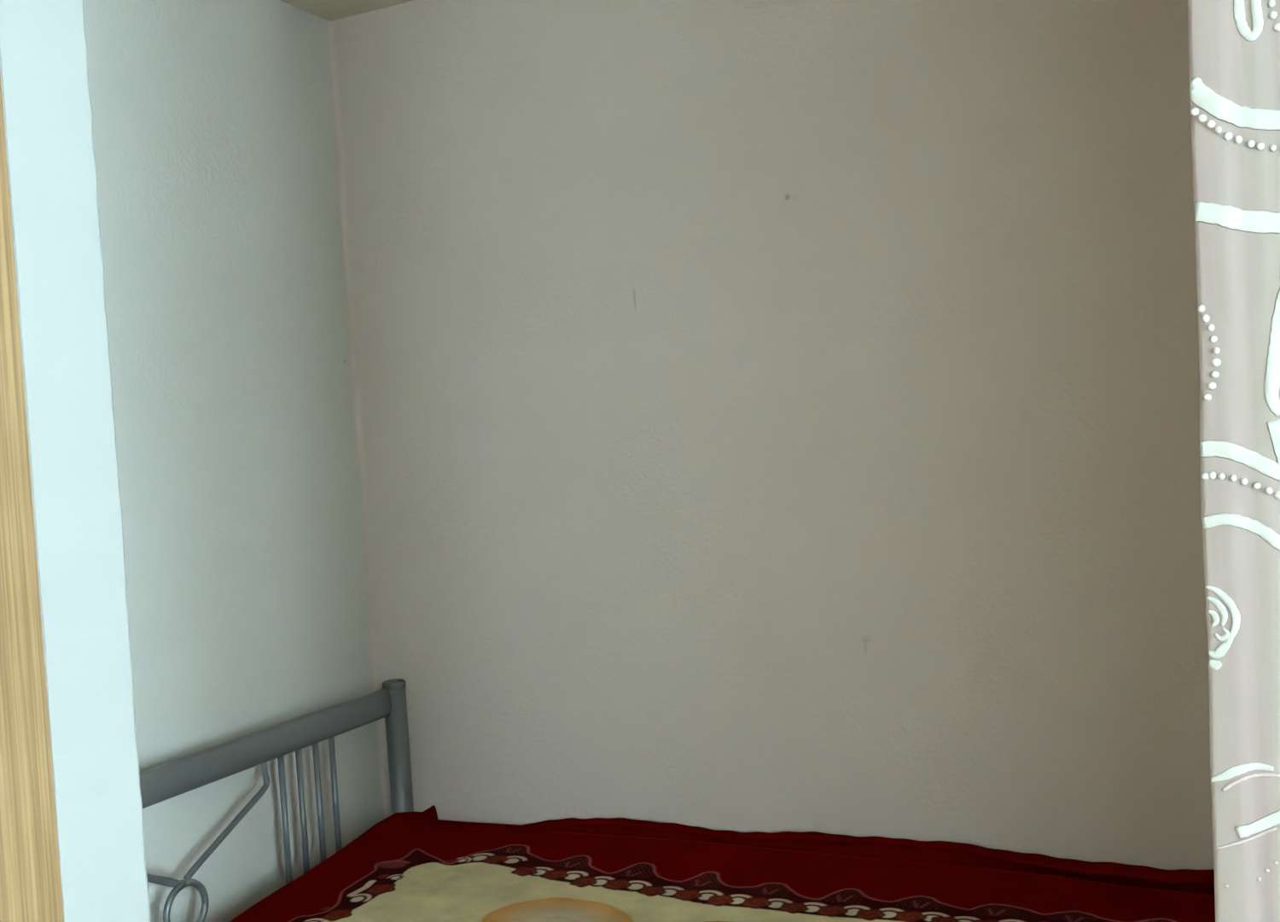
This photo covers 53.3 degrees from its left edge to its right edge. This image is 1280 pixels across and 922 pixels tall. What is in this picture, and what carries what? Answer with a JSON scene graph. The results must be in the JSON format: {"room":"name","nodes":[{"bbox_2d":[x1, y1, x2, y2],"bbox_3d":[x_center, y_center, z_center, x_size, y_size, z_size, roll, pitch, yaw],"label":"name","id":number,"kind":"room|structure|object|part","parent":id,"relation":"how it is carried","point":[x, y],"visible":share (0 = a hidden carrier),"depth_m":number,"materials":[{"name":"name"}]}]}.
{"room":"bedroom","nodes":[
{"label":"bedroom","id":0,"kind":"room"},
{"bbox_2d":[0,0,150,921],"bbox_3d":[-0.956,0.218,1.409,0.970,2.500,0.100,-3,1,25],"label":"wall","id":1,"kind":"structure","parent":0,"point":[48,116],"depth_m":1.20,"materials":[{"name":"paint"}]},
{"bbox_2d":[83,0,383,921],"bbox_3d":[-1.827,0.286,0.824,0.120,2.500,5.200,-3,1,25],"label":"wall","id":2,"kind":"structure","parent":0,"point":[218,204],"depth_m":2.75,"materials":[{"name":"paint"}]},
{"bbox_2d":[279,0,414,20],"bbox_3d":[0.441,-1.145,-0.299,5.320,0.100,5.440,-3,1,25],"label":"ceiling","id":3,"kind":"structure","parent":0,"point":[327,9],"depth_m":3.04,"materials":[{"name":"paint"}]},
{"bbox_2d":[334,0,1214,869],"bbox_3d":[1.644,0.033,2.136,5.320,2.500,0.120,-3,1,25],"label":"wall","id":4,"kind":"structure","parent":0,"point":[778,416],"depth_m":2.68,"materials":[{"name":"paint"}]},
{"bbox_2d":[326,20,389,819],"bbox_3d":[-0.677,0.167,3.147,0.024,2.500,0.007,-4,1,-20],"label":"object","id":5,"kind":"structure","parent":4,"relation":"attached to","point":[333,58],"depth_m":3.14,"materials":[{"name":"paint"}]},
{"bbox_3d":[0.611,1.449,-0.250,5.320,0.100,5.440,-3,1,25],"label":"floor","id":6,"kind":"structure","parent":0,"visible":0},
{"bbox_2d":[0,73,63,921],"bbox_3d":[-1.083,0.408,1.082,0.936,2.150,0.615,-3,1,25],"label":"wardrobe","id":7,"kind":"object","parent":6,"relation":"on","point":[31,887],"visible":1,"depth_m":1.14,"materials":[{"name":"brown wood"}]},
{"bbox_2d":[139,678,413,921],"bbox_3d":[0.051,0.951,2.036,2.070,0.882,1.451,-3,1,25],"label":"headboard","id":8,"kind":"object","parent":6,"relation":"on","point":[165,781],"visible":0.67,"depth_m":2.74,"materials":[{"name":"silver metal"}]},
{"bbox_3d":[-0.948,0.731,2.340,0.013,0.185,0.250,-3,1,25],"label":"diagonal rod","id":9,"kind":"part","parent":8,"relation":"part of","materials":[{"name":"silver metal"}]},
{"bbox_3d":[-0.836,0.719,2.583,0.013,0.185,0.250,-3,1,25],"label":"diagonal rod","id":10,"kind":"part","parent":8,"relation":"part of","materials":[{"name":"silver metal"}]},
{"bbox_3d":[-0.894,0.611,2.457,0.033,0.067,1.394,-3,1,25],"label":"rail","id":11,"kind":"part","parent":8,"relation":"part of","materials":[{"name":"silver metal"}]},
{"bbox_3d":[-0.759,0.810,2.735,0.013,0.382,0.013,-4,1,10],"label":"rod","id":12,"kind":"part","parent":8,"relation":"part of","materials":[{"name":"silver metal"}]},
{"bbox_3d":[-0.735,0.808,2.787,0.013,0.382,0.013,-3,1,40],"label":"rod","id":13,"kind":"part","parent":8,"relation":"part of","materials":[{"name":"silver metal"}]},
{"bbox_3d":[-0.711,0.805,2.839,0.013,0.382,0.013,-3,1,40],"label":"rod","id":14,"kind":"part","parent":8,"relation":"part of","materials":[{"name":"silver metal"}]},
{"bbox_3d":[-0.688,0.803,2.889,0.013,0.382,0.013,-3,1,40],"label":"rod","id":15,"kind":"part","parent":8,"relation":"part of","materials":[{"name":"silver metal"}]},
{"bbox_3d":[-0.567,0.975,3.092,0.053,0.876,0.053,-3,1,25],"label":"post","id":16,"kind":"part","parent":8,"relation":"part of","materials":[{"name":"silver metal"}]},
{"bbox_3d":[0.052,0.968,2.038,1.915,0.183,1.400,-3,1,25],"label":"mattress","id":17,"kind":"object","parent":8,"relation":"on","visible":0},
{"bbox_2d":[229,804,1215,921],"bbox_3d":[0.050,0.969,2.027,1.972,0.324,1.492,-3,1,25],"label":"blanket","id":18,"kind":"object","parent":17,"relation":"on","point":[407,866],"visible":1,"depth_m":2.51,"materials":[{"name":"red fabric"}]},
{"bbox_3d":[1.936,0.053,0.060,2.640,2.500,0.100,-3,1,25],"label":"wall","id":19,"kind":"structure","parent":0,"visible":0},
{"bbox_3d":[0.039,-0.941,0.891,1.392,0.047,0.031,-3,1,25],"label":"curtain rod","id":20,"kind":"object","parent":19,"relation":"attached to","visible":0},
{"bbox_2d":[1187,0,1279,921],"bbox_3d":[0.539,0.203,0.715,0.426,2.300,0.054,-3,1,25],"label":"curtain","id":21,"kind":"object","parent":20,"relation":"hanging from","point":[1234,45],"visible":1,"depth_m":0.78,"materials":[{"name":"beige fabric"}]}
]}

